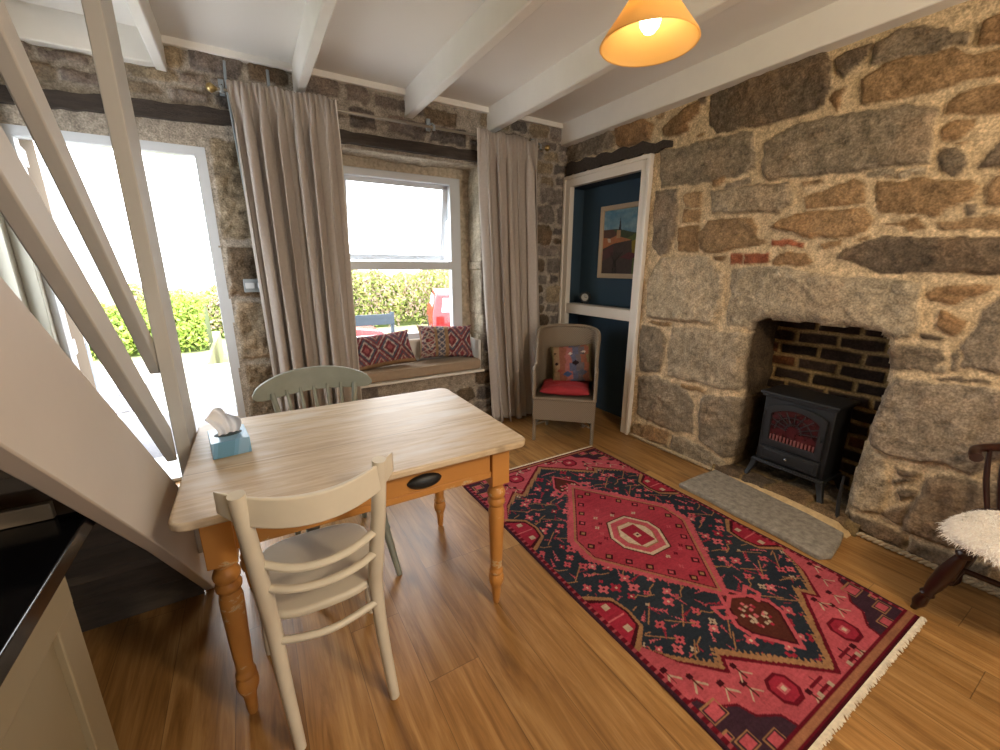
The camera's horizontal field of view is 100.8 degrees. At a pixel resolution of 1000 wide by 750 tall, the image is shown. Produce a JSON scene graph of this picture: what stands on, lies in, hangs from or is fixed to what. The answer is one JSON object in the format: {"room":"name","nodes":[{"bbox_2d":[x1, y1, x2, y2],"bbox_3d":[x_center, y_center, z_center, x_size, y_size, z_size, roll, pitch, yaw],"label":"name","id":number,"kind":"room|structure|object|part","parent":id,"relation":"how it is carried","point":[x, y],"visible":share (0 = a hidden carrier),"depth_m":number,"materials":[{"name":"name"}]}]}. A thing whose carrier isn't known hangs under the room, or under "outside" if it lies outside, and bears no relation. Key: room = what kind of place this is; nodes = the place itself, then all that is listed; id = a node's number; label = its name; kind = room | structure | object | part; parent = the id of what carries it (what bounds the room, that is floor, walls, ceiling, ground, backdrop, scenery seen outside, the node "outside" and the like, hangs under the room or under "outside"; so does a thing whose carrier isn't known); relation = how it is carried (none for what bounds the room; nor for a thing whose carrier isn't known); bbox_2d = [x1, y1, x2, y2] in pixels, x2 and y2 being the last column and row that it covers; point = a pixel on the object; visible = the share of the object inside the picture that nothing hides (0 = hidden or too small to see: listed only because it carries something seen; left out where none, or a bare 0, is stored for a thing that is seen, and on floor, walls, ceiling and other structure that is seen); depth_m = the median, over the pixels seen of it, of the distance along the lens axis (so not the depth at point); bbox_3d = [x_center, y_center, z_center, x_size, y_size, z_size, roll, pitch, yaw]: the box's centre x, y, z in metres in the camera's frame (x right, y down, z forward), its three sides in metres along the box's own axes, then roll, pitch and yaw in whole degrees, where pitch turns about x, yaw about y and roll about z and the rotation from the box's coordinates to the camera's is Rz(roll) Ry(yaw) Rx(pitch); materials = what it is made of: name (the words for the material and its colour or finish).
{"room":"cottage living-dining room","nodes":[
{"label":"cottage living-dining room","id":0,"kind":"room"},
{"bbox_2d":[0,213,29,310],"bbox_3d":[-1.198,0.123,-0.145,0.202,2.601,5.760,-8,17,-30],"label":"wall","id":1,"kind":"structure","parent":0,"point":[9,272],"depth_m":2.10,"materials":[{"name":"beige paint"}]},
{"bbox_2d":[4,219,59,345],"bbox_3d":[-2.515,-0.256,2.299,0.064,2.090,0.105,-8,17,-30],"label":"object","id":2,"kind":"structure","parent":1,"relation":"attached to","point":[31,278],"depth_m":2.20,"materials":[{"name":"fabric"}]},
{"bbox_2d":[18,139,96,389],"bbox_3d":[-1.152,-0.774,3.279,3.911,2.601,0.373,-8,17,-30],"label":"wall","id":3,"kind":"structure","parent":0,"point":[34,171],"depth_m":2.46,"materials":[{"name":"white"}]},
{"bbox_2d":[0,41,567,416],"bbox_3d":[-1.071,-0.768,3.222,3.791,2.620,0.365,-8,17,-30],"label":"wall","id":4,"kind":"structure","parent":0,"point":[188,73],"depth_m":2.78,"materials":[{"name":"stone"}]},
{"bbox_2d":[3,0,154,66],"bbox_3d":[-2.215,-1.731,2.081,0.740,0.165,0.110,-8,17,-30],"label":"ceiling beam","id":5,"kind":"structure","parent":4,"relation":"attached to","point":[34,24],"depth_m":2.05,"materials":[{"name":"white paint"}]},
{"bbox_2d":[0,84,231,125],"bbox_3d":[-2.071,-1.461,2.264,1.020,0.130,0.093,-8,17,-30],"label":"beam","id":6,"kind":"structure","parent":4,"relation":"attached to","point":[57,99],"depth_m":2.28,"materials":[{"name":"brown wood"}]},
{"bbox_2d":[0,123,245,481],"bbox_3d":[-2.391,-0.393,2.831,1.009,2.086,0.872,-8,17,-30],"label":"door frame","id":7,"kind":"structure","parent":4,"relation":"in","point":[13,132],"depth_m":2.51,"materials":[{"name":"grey wood"}]},
{"bbox_2d":[125,0,167,71],"bbox_3d":[-0.435,-1.159,-0.060,0.053,0.178,5.680,-8,17,-30],"label":"ceiling beam","id":8,"kind":"structure","parent":4,"relation":"attached to","point":[141,11],"depth_m":1.96,"materials":[{"name":"white paint"}]},
{"bbox_2d":[223,60,244,194],"bbox_3d":[-1.594,-1.234,2.566,0.053,1.231,0.017,-8,17,-30],"label":"conduit pipe","id":9,"kind":"object","parent":4,"relation":"attached to","point":[224,61],"visible":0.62,"depth_m":2.47,"materials":[{"name":"metal"}]},
{"bbox_2d":[243,279,259,291],"bbox_3d":[-1.603,-0.590,2.727,0.148,0.084,0.054,-8,17,-30],"label":"wall switch","id":10,"kind":"object","parent":4,"relation":"attached to","point":[250,285],"visible":0.7,"depth_m":2.69,"materials":[{"name":"grey paint"}]},
{"bbox_2d":[266,69,269,86],"bbox_3d":[-1.418,-1.740,2.546,0.016,0.240,0.019,11,18,35],"label":"conduit pipe","id":11,"kind":"object","parent":4,"relation":"attached to","point":[267,71],"visible":0.35,"depth_m":2.52,"materials":[{"name":"grey metal"}]},
{"bbox_2d":[292,0,336,92],"bbox_3d":[0.160,-1.247,0.284,0.054,0.180,5.680,-8,17,-30],"label":"ceiling beam","id":12,"kind":"structure","parent":4,"relation":"attached to","point":[317,14],"depth_m":2.05,"materials":[{"name":"white paint"}]},
{"bbox_2d":[161,35,562,128],"bbox_3d":[-0.667,-2.022,2.975,2.800,0.048,0.086,-8,17,-30],"label":"trim","id":13,"kind":"structure","parent":4,"relation":"attached to","point":[182,44],"depth_m":2.68,"materials":[{"name":"white paint"}]},
{"bbox_2d":[205,79,549,150],"bbox_3d":[-0.638,-1.806,2.945,2.409,0.110,0.150,-8,17,-30],"label":"rail","id":14,"kind":"object","parent":4,"relation":"attached to","point":[210,87],"visible":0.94,"depth_m":2.83,"materials":[{"name":"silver metal"}]},
{"bbox_2d":[226,79,361,411],"bbox_3d":[-1.281,-0.549,2.758,0.595,2.401,0.170,-8,17,-30],"label":"curtain","id":15,"kind":"object","parent":14,"relation":"hanging from","point":[289,143],"visible":0.71,"depth_m":2.64,"materials":[{"name":"fabric"}]},
{"bbox_2d":[477,128,539,421],"bbox_3d":[0.124,-0.751,3.577,0.692,2.384,0.167,-8,17,-30],"label":"curtain","id":16,"kind":"object","parent":14,"relation":"hanging from","point":[506,164],"visible":0.94,"depth_m":3.49,"materials":[{"name":"fabric"}]},
{"bbox_2d":[343,165,461,338],"bbox_3d":[-0.841,-0.980,3.534,1.032,1.344,0.208,-8,17,-30],"label":"window","id":17,"kind":"structure","parent":4,"relation":"in","point":[449,187],"depth_m":3.54,"materials":[{"name":"grey wood"}]},
{"bbox_3d":[-0.865,-1.290,3.467,0.882,0.629,0.158,-8,17,-30],"label":"opening sash","id":18,"kind":"part","parent":17,"relation":"part of","materials":[{"name":"grey"}]},
{"bbox_2d":[342,155,470,330],"bbox_3d":[-0.765,-0.888,3.512,1.176,1.766,0.091,-8,17,-30],"label":"trim","id":19,"kind":"structure","parent":4,"relation":"attached to","point":[371,163],"depth_m":3.56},
{"bbox_2d":[339,129,476,162],"bbox_3d":[-0.654,-1.689,3.078,1.360,0.086,0.093,-8,17,-30],"label":"trim","id":20,"kind":"structure","parent":4,"relation":"attached to","point":[347,137],"depth_m":3.02,"materials":[{"name":"brown wood"}]},
{"bbox_2d":[361,368,484,388],"bbox_3d":[-0.679,0.002,3.561,1.114,0.020,0.245,-8,17,-30],"label":"board","id":21,"kind":"object","parent":4,"relation":"on","point":[479,369],"visible":0.26,"depth_m":3.45,"materials":[{"name":"white paint"}]},
{"bbox_2d":[362,356,480,382],"bbox_3d":[-0.693,-0.061,3.555,1.070,0.104,0.257,-8,17,-30],"label":"seat cushion","id":22,"kind":"object","parent":21,"relation":"on","point":[434,366],"visible":0.71,"depth_m":3.48,"materials":[{"name":"beige fabric"}]},
{"bbox_2d":[357,329,416,370],"bbox_3d":[-0.941,-0.203,3.353,0.508,0.282,0.193,-11,18,-35],"label":"throw cushion","id":23,"kind":"object","parent":22,"relation":"on","point":[374,351],"visible":0.93,"depth_m":3.30,"materials":[{"name":"multicoloured fabric"}]},
{"bbox_2d":[416,325,473,358],"bbox_3d":[-0.478,-0.295,3.646,0.515,0.304,0.184,-6,16,-23],"label":"throw cushion","id":24,"kind":"object","parent":22,"relation":"on","point":[435,341],"visible":1,"depth_m":3.58,"materials":[{"name":"multicoloured fabric"}]},
{"bbox_2d":[409,334,480,367],"bbox_3d":[-0.729,-0.153,3.595,1.134,0.302,0.270,-8,17,-30],"label":"trim","id":25,"kind":"structure","parent":4,"relation":"attached to","point":[415,345],"depth_m":3.74,"materials":[{"name":"white paint"}]},
{"bbox_2d":[404,0,547,118],"bbox_3d":[0.785,-1.340,0.646,0.063,0.180,5.680,-8,17,-30],"label":"ceiling beam","id":26,"kind":"structure","parent":4,"relation":"attached to","point":[494,20],"depth_m":2.15,"materials":[{"name":"white paint"}]},
{"bbox_2d":[486,0,742,132],"bbox_3d":[1.367,-1.427,0.983,0.067,0.180,5.680,-8,17,-30],"label":"ceiling beam","id":27,"kind":"structure","parent":4,"relation":"attached to","point":[586,64],"depth_m":2.52,"materials":[{"name":"white paint"}]},
{"bbox_2d":[18,0,837,123],"bbox_3d":[0.533,-1.471,0.589,4.310,0.120,6.300,-8,17,-30],"label":"ceiling","id":28,"kind":"structure","parent":0,"point":[389,42],"depth_m":2.23,"materials":[{"name":"white paint"}]},
{"bbox_2d":[599,0,700,66],"bbox_3d":[0.454,-1.278,1.193,0.292,0.560,0.292,-8,17,-30],"label":"pendant lamp","id":29,"kind":"object","parent":28,"relation":"hanging from","point":[645,33],"visible":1,"depth_m":1.30,"materials":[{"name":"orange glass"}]},
{"bbox_3d":[0.453,-1.088,1.242,0.062,0.108,0.062,-8,17,-30],"label":"bulb","id":30,"kind":"part","parent":29,"relation":"part of","materials":[{"name":"white glass"}]},
{"bbox_2d":[82,408,999,749],"bbox_3d":[0.527,1.161,1.278,4.310,0.120,6.300,-8,17,-30],"label":"floor","id":31,"kind":"structure","parent":0,"point":[531,669],"depth_m":1.49,"materials":[{"name":"brown wood"}]},
{"bbox_2d":[0,577,118,749],"bbox_3d":[-0.587,0.991,-0.022,0.631,0.862,1.802,-8,17,-30],"label":"base cabinet","id":32,"kind":"object","parent":31,"relation":"on","point":[51,698],"visible":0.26,"depth_m":0.70,"materials":[{"name":"beige paint"}]},
{"bbox_2d":[0,511,95,686],"bbox_3d":[-0.626,0.539,-0.080,0.622,0.036,1.900,-8,17,-30],"label":"countertop","id":33,"kind":"structure","parent":32,"relation":"on","point":[35,558],"depth_m":0.69,"materials":[{"name":"black stone"}]},
{"bbox_2d":[0,500,56,529],"bbox_3d":[-1.130,0.302,0.679,0.570,0.034,0.016,-8,17,-30],"label":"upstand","id":34,"kind":"object","parent":33,"relation":"on","point":[32,513],"visible":1,"depth_m":0.80,"materials":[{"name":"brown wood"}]},
{"bbox_2d":[0,0,214,631],"bbox_3d":[-0.981,-0.024,0.420,0.753,2.600,2.660,-8,17,-30],"label":"staircase","id":35,"kind":"structure","parent":31,"relation":"on","point":[61,442],"depth_m":0.96,"materials":[{"name":"paint"}]},
{"bbox_3d":[-0.863,-0.611,0.700,0.032,1.553,1.320,-8,17,-30],"label":"handrail","id":36,"kind":"part","parent":35,"relation":"part of","materials":[{"name":"paint"}]},
{"bbox_3d":[-0.755,-0.391,0.570,0.032,1.832,1.678,-8,17,-30],"label":"rail","id":37,"kind":"part","parent":35,"relation":"part of","materials":[{"name":"paint"}]},
{"bbox_3d":[-1.204,-0.440,1.413,0.044,2.300,0.200,-8,17,-30],"label":"newel post","id":38,"kind":"part","parent":35,"relation":"part of","materials":[{"name":"paint"}]},
{"bbox_2d":[213,452,399,749],"bbox_3d":[-0.578,0.634,1.328,0.430,0.874,0.492,-8,17,-30],"label":"dining chair","id":39,"kind":"object","parent":31,"relation":"on","point":[303,574],"visible":1,"depth_m":1.17,"materials":[{"name":"beige paint"}]},
{"bbox_3d":[-0.835,0.830,1.472,0.068,0.418,0.037,5,15,17],"label":"leg","id":40,"kind":"part","parent":39,"relation":"part of","materials":[{"name":"beige paint"}]},
{"bbox_3d":[-0.619,0.689,1.118,0.081,0.874,0.116,-8,17,-30],"label":"leg","id":41,"kind":"part","parent":39,"relation":"part of","materials":[{"name":"beige paint"}]},
{"bbox_3d":[-0.473,0.310,1.063,0.430,0.110,0.085,-8,17,-30],"label":"rail","id":42,"kind":"part","parent":39,"relation":"part of","materials":[{"name":"beige paint"}]},
{"bbox_3d":[-0.604,0.630,1.373,0.371,0.028,0.390,-8,17,-30],"label":"seat","id":43,"kind":"part","parent":39,"relation":"part of","materials":[{"name":"beige paint"}]},
{"bbox_3d":[-0.534,0.785,1.646,0.037,0.418,0.068,3,15,10],"label":"leg","id":44,"kind":"part","parent":39,"relation":"part of","materials":[{"name":"beige paint"}]},
{"bbox_3d":[-0.366,0.648,1.275,0.110,0.873,0.047,12,19,38],"label":"leg","id":45,"kind":"part","parent":39,"relation":"part of","materials":[{"name":"beige paint"}]},
{"bbox_2d":[252,366,401,575],"bbox_3d":[-0.792,0.458,1.979,0.560,0.890,0.678,-10,18,-33],"label":"dining chair","id":46,"kind":"object","parent":31,"relation":"on","point":[299,380],"visible":0.44,"depth_m":2.10,"materials":[{"name":"grey paint"}]},
{"bbox_3d":[-0.949,0.028,2.109,0.560,0.125,0.113,-10,18,-33],"label":"rail","id":47,"kind":"part","parent":46,"relation":"part of","materials":[{"name":"grey paint"}]},
{"bbox_3d":[-0.794,0.743,1.774,0.053,0.442,0.235,-6,16,-21],"label":"leg","id":48,"kind":"part","parent":46,"relation":"part of","materials":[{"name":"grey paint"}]},
{"bbox_3d":[-0.542,0.700,1.938,0.235,0.442,0.053,14,20,42],"label":"leg","id":49,"kind":"part","parent":46,"relation":"part of","materials":[{"name":"grey paint"}]},
{"bbox_2d":[168,388,524,714],"bbox_3d":[-0.560,0.589,1.714,1.083,0.760,0.806,-8,17,-29],"label":"dining table","id":50,"kind":"object","parent":31,"relation":"on","point":[438,441],"visible":0.91,"depth_m":1.44,"materials":[{"name":"brown wood"}]},
{"bbox_2d":[205,408,251,459],"bbox_3d":[-0.956,0.187,1.448,0.114,0.150,0.152,-11,18,-36],"label":"tissue box","id":51,"kind":"object","parent":50,"relation":"on","point":[230,437],"visible":1,"depth_m":1.43,"materials":[{"name":"blue cardboard"}]},
{"bbox_3d":[-0.792,0.726,1.238,0.074,0.736,0.074,-8,17,-29],"label":"leg","id":52,"kind":"part","parent":50,"relation":"part of","materials":[{"name":"orange paint"}]},
{"bbox_3d":[-1.105,0.589,1.757,0.074,0.736,0.074,-8,17,-29],"label":"leg","id":53,"kind":"part","parent":50,"relation":"part of","materials":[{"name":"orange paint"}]},
{"bbox_3d":[-0.424,0.290,1.680,0.538,0.088,0.616,-8,17,-29],"label":"drawer","id":54,"kind":"part","parent":50,"relation":"part of","materials":[{"name":"orange paint"}]},
{"bbox_3d":[-0.255,0.367,1.420,0.125,0.052,0.022,-8,17,-29],"label":"cup handle","id":55,"kind":"part","parent":50,"relation":"part of","materials":[{"name":"black metal"}]},
{"bbox_3d":[-0.328,0.476,2.196,0.074,0.736,0.074,-8,17,-29],"label":"leg","id":56,"kind":"part","parent":50,"relation":"part of","materials":[{"name":"orange paint"}]},
{"bbox_3d":[-0.015,0.613,1.676,0.074,0.736,0.074,-8,17,-29],"label":"leg","id":57,"kind":"part","parent":50,"relation":"part of","materials":[{"name":"orange paint"}]},
{"bbox_2d":[532,323,600,444],"bbox_3d":[0.554,0.053,3.476,0.531,0.909,0.501,3,15,11],"label":"wicker armchair","id":58,"kind":"object","parent":31,"relation":"on","point":[580,409],"visible":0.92,"depth_m":3.40,"materials":[{"name":"beige wicker"}]},
{"bbox_3d":[0.281,0.362,3.379,0.031,0.360,0.031,3,15,11],"label":"leg","id":59,"kind":"part","parent":58,"relation":"part of","materials":[{"name":"beige wicker"}]},
{"bbox_2d":[539,378,589,395],"bbox_3d":[0.546,0.097,3.450,0.395,0.093,0.370,3,15,11],"label":"seat pad","id":60,"kind":"object","parent":58,"relation":"on","point":[557,387],"visible":0.94,"depth_m":3.32,"materials":[{"name":"red fabric"}]},
{"bbox_2d":[550,344,592,380],"bbox_3d":[0.603,-0.095,3.506,0.374,0.340,0.162,3,15,11],"label":"throw cushion","id":61,"kind":"object","parent":60,"relation":"on","point":[569,363],"visible":0.98,"depth_m":3.46,"materials":[{"name":"multicoloured fabric"}]},
{"bbox_3d":[0.552,0.147,3.496,0.453,0.027,0.427,3,15,11],"label":"seat","id":62,"kind":"part","parent":58,"relation":"part of","materials":[{"name":"beige wicker"}]},
{"bbox_3d":[0.735,0.386,3.289,0.031,0.360,0.031,3,15,11],"label":"leg","id":63,"kind":"part","parent":58,"relation":"part of","materials":[{"name":"beige wicker"}]},
{"bbox_2d":[462,446,926,749],"bbox_3d":[0.734,0.851,2.198,1.166,0.013,1.965,-8,17,-30],"label":"rug","id":64,"kind":"object","parent":31,"relation":"on","point":[765,645],"visible":0.97,"depth_m":1.76,"materials":[{"name":"fabric"}]},
{"bbox_2d":[679,470,843,559],"bbox_3d":[1.528,0.781,2.435,0.404,0.032,0.830,-8,17,-30],"label":"hearth slab","id":65,"kind":"object","parent":31,"relation":"on","point":[795,527],"visible":1,"depth_m":2.35,"materials":[{"name":"stone"}]},
{"bbox_2d":[910,443,999,609],"bbox_3d":[2.010,0.591,1.504,0.477,0.880,0.548,-10,18,-34],"label":"wooden armchair","id":66,"kind":"object","parent":31,"relation":"on","point":[950,572],"visible":0.66,"depth_m":1.66,"materials":[{"name":"brown wood"}]},
{"bbox_3d":[1.759,0.795,1.637,0.057,0.417,0.140,-5,15,-18],"label":"leg","id":67,"kind":"part","parent":66,"relation":"part of","materials":[{"name":"brown wood"}]},
{"bbox_3d":[2.035,0.756,1.789,0.057,0.414,0.099,4,15,15],"label":"leg","id":68,"kind":"part","parent":66,"relation":"part of","materials":[{"name":"brown wood"}]},
{"bbox_2d":[936,509,999,569],"bbox_3d":[1.919,0.597,1.442,0.524,0.141,0.518,-8,17,-30],"label":"sheepskin","id":69,"kind":"object","parent":66,"relation":"on","point":[978,532],"visible":1,"depth_m":1.50,"materials":[{"name":"white fur"}]},
{"bbox_3d":[1.991,0.611,1.495,0.430,0.030,0.430,-10,18,-34],"label":"seat","id":70,"kind":"part","parent":66,"relation":"part of","materials":[{"name":"brown wood"}]},
{"bbox_2d":[568,172,640,416],"bbox_3d":[0.988,-0.685,3.750,0.251,2.201,1.141,-8,17,-30],"label":"wall","id":71,"kind":"structure","parent":0,"point":[589,199],"depth_m":3.95,"materials":[{"name":"blue paint"}]},
{"bbox_2d":[574,302,629,308],"bbox_3d":[0.994,-0.608,3.780,0.170,0.035,1.010,-8,17,-30],"label":"trim","id":72,"kind":"structure","parent":71,"relation":"attached to","point":[574,302],"depth_m":3.88,"materials":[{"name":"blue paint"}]},
{"bbox_2d":[580,292,590,303],"bbox_3d":[0.816,-0.741,3.956,0.104,0.110,0.040,8,16,26],"label":"clock","id":73,"kind":"object","parent":72,"relation":"on","point":[585,297],"visible":1,"depth_m":3.94,"materials":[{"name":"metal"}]},
{"bbox_2d":[597,201,638,278],"bbox_3d":[1.070,-1.174,3.646,0.027,0.632,0.536,-8,17,-30],"label":"framed painting","id":74,"kind":"object","parent":71,"relation":"attached to","point":[618,223],"visible":0.8,"depth_m":3.68,"materials":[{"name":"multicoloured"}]},
{"bbox_2d":[566,0,999,590],"bbox_3d":[2.212,-0.382,1.768,0.472,2.623,5.861,-8,17,-30],"label":"wall","id":75,"kind":"structure","parent":0,"point":[856,184],"depth_m":2.07,"materials":[{"name":"stone"}]},
{"bbox_2d":[558,153,654,434],"bbox_3d":[0.888,-0.656,3.684,0.135,2.178,0.983,-8,17,-30],"label":"trim","id":76,"kind":"structure","parent":75,"relation":"attached to","point":[644,164],"depth_m":3.42,"materials":[{"name":"beige wood"}]},
{"bbox_2d":[566,140,672,175],"bbox_3d":[0.917,-1.742,3.308,0.080,0.122,1.100,-8,17,-30],"label":"lintel","id":77,"kind":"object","parent":75,"relation":"attached to","point":[606,158],"depth_m":3.25,"materials":[{"name":"brown wood"}]},
{"bbox_2d":[628,432,711,470],"bbox_3d":[1.287,0.579,3.202,0.030,0.030,0.760,-8,17,-30],"label":"baseboard","id":78,"kind":"structure","parent":75,"relation":"attached to","point":[695,462],"depth_m":3.14,"materials":[{"name":"wood"}]},
{"bbox_2d":[560,0,968,146],"bbox_3d":[2.029,-1.526,1.366,0.115,0.180,5.680,-8,17,-30],"label":"ceiling beam","id":79,"kind":"structure","parent":75,"relation":"attached to","point":[840,23],"depth_m":2.25,"materials":[{"name":"white paint"}]},
{"bbox_2d":[835,475,844,517],"bbox_3d":[1.865,0.670,2.264,0.022,0.244,0.043,6,16,20],"label":"fire poker","id":80,"kind":"object","parent":75,"relation":"on","point":[838,503],"visible":1,"depth_m":2.27,"materials":[{"name":"black metal"}]},
{"bbox_2d":[856,531,999,597],"bbox_3d":[2.285,1.004,1.588,0.030,0.030,1.490,-8,17,-30],"label":"baseboard","id":81,"kind":"structure","parent":75,"relation":"attached to","point":[966,580],"depth_m":2.00,"materials":[{"name":"brown wood"}]},
{"bbox_2d":[711,456,859,536],"bbox_3d":[1.845,0.706,2.629,0.405,0.084,0.830,-8,17,-30],"label":"hearth","id":82,"kind":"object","parent":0,"point":[802,491],"depth_m":2.55,"materials":[{"name":"stone"}]},
{"bbox_2d":[712,469,850,538],"bbox_3d":[1.687,0.745,2.548,0.089,0.046,0.810,-7,16,-25],"label":"trim","id":83,"kind":"structure","parent":82,"relation":"attached to","point":[823,518],"depth_m":2.38,"materials":[{"name":"brown wood"}]},
{"bbox_2d":[744,384,859,503],"bbox_3d":[1.863,0.401,2.570,0.301,0.578,0.456,-8,17,-30],"label":"electric stove","id":84,"kind":"object","parent":82,"relation":"on","point":[803,432],"visible":0.98,"depth_m":2.46,"materials":[{"name":"black metal"}]},
{"bbox_3d":[1.659,0.599,2.733,0.062,0.110,0.062,-8,17,-30],"label":"leg","id":85,"kind":"part","parent":84,"relation":"part of","materials":[{"name":"black metal"}]},
{"bbox_3d":[1.757,0.520,2.536,0.008,0.057,0.291,-8,17,-30],"label":"drawer panel","id":86,"kind":"part","parent":84,"relation":"part of","materials":[{"name":"black metal"}]},
{"bbox_3d":[1.767,0.520,2.542,0.022,0.085,0.331,-8,17,-30],"label":"ash drawer","id":87,"kind":"part","parent":84,"relation":"part of","materials":[{"name":"black metal"}]},
{"bbox_3d":[1.772,0.324,2.493,0.006,0.222,0.267,-8,17,-30],"label":"glass","id":88,"kind":"part","parent":84,"relation":"part of","materials":[{"name":"glass"}]},
{"bbox_3d":[1.768,0.326,2.491,0.020,0.285,0.327,-8,17,-30],"label":"door","id":89,"kind":"part","parent":84,"relation":"part of","materials":[{"name":"black metal"}]},
{"bbox_3d":[1.857,0.569,2.610,0.258,0.020,0.405,-8,17,-30],"label":"plate","id":90,"kind":"part","parent":84,"relation":"part of","materials":[{"name":"black metal"}]},
{"bbox_3d":[1.864,0.138,2.501,0.262,0.034,0.421,-8,17,-30],"label":"plate","id":91,"kind":"part","parent":84,"relation":"part of","materials":[{"name":"black metal"}]},
{"bbox_3d":[1.861,0.685,2.406,0.062,0.110,0.062,-8,17,-30],"label":"leg","id":92,"kind":"part","parent":84,"relation":"part of","materials":[{"name":"black metal"}]},
{"bbox_3d":[2.066,0.655,2.525,0.062,0.110,0.062,-8,17,-30],"label":"leg","id":93,"kind":"part","parent":84,"relation":"part of","materials":[{"name":"black metal"}]},
{"bbox_2d":[755,321,889,490],"bbox_3d":[2.029,0.121,2.558,0.018,1.250,0.940,-8,17,-30],"label":"wall","id":94,"kind":"structure","parent":0,"point":[853,363],"depth_m":2.50,"materials":[{"name":"brick"}]},
{"label":"outside","id":95,"kind":"structure","parent":0,"visible":0},
{"bbox_2d":[94,290,427,362],"bbox_3d":[-13.178,-2.953,19.288,36.000,0.250,39.540,-8,17,-30],"label":"ground","id":96,"kind":"structure","parent":95,"point":[104,297],"depth_m":13.55,"materials":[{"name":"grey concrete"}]},
{"bbox_2d":[93,331,223,402],"bbox_3d":[-6.050,0.335,5.297,17.500,0.530,7.520,-8,17,-30],"label":"bank","id":97,"kind":"object","parent":96,"relation":"on","point":[216,352],"visible":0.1,"depth_m":7.16,"materials":[{"name":"green plant"}]},
{"bbox_2d":[89,293,212,359],"bbox_3d":[-7.486,-0.715,6.144,5.235,1.119,1.221,-8,17,-30],"label":"hedge","id":98,"kind":"object","parent":97,"relation":"on","point":[193,327],"visible":0.27,"depth_m":6.96,"materials":[{"name":"green plant"}]},
{"bbox_2d":[94,355,235,420],"bbox_3d":[-3.477,-0.027,5.689,12.400,0.044,3.150,-8,17,-30],"label":"driveway","id":99,"kind":"structure","parent":97,"relation":"on","point":[215,389],"depth_m":5.10,"materials":[{"name":"concrete"}]},
{"bbox_2d":[100,382,156,413],"bbox_3d":[-5.316,0.476,3.812,3.250,0.094,1.200,-8,17,-30],"label":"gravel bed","id":100,"kind":"object","parent":99,"relation":"on","point":[112,396],"visible":0.2,"depth_m":4.48,"materials":[{"name":"white gravel"}]},
{"bbox_2d":[355,312,394,332],"bbox_3d":[-1.967,-0.465,5.844,1.100,0.760,0.450,-8,17,-30],"label":"garden bench","id":101,"kind":"object","parent":99,"relation":"on","point":[376,319],"visible":0.25,"depth_m":6.05,"materials":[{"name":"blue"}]},
{"bbox_3d":[-1.619,-0.576,6.271,0.050,0.760,0.050,-8,17,-30],"label":"leg","id":102,"kind":"part","parent":101,"relation":"part of","materials":[{"name":"grey"}]},
{"bbox_2d":[123,405,237,458],"bbox_3d":[-0.799,0.227,4.748,6.800,0.042,1.270,-8,17,-30],"label":"path","id":103,"kind":"structure","parent":97,"relation":"on","point":[134,425],"depth_m":3.78,"materials":[{"name":"grey concrete"}]},
{"bbox_2d":[112,270,448,337],"bbox_3d":[-4.632,-2.595,13.660,12.144,2.029,1.647,-8,17,-30],"label":"hedge","id":104,"kind":"object","parent":96,"relation":"on","point":[406,294],"visible":0.28,"depth_m":13.59,"materials":[{"name":"green plant"}]},
{"bbox_2d":[356,326,384,335],"bbox_3d":[-3.840,-0.779,8.489,2.853,1.058,1.183,-8,17,-30],"label":"car","id":105,"kind":"object","parent":96,"relation":"on","point":[360,330],"visible":0.03,"depth_m":8.54,"materials":[{"name":"red paint"}]},
{"bbox_2d":[427,288,449,325],"bbox_3d":[-1.230,-1.734,11.589,1.507,1.348,3.634,-3,15,-11],"label":"car","id":106,"kind":"object","parent":96,"relation":"on","point":[438,307],"visible":0.26,"depth_m":9.90,"materials":[{"name":"red paint"}]},
{"bbox_2d":[436,316,443,323],"bbox_3d":[-1.417,-1.304,9.816,0.186,0.186,0.084,-3,15,-11],"label":"tail light","id":107,"kind":"object","parent":106,"relation":"attached to","point":[439,319],"depth_m":9.77,"materials":[{"name":"red plastic"}]}
]}

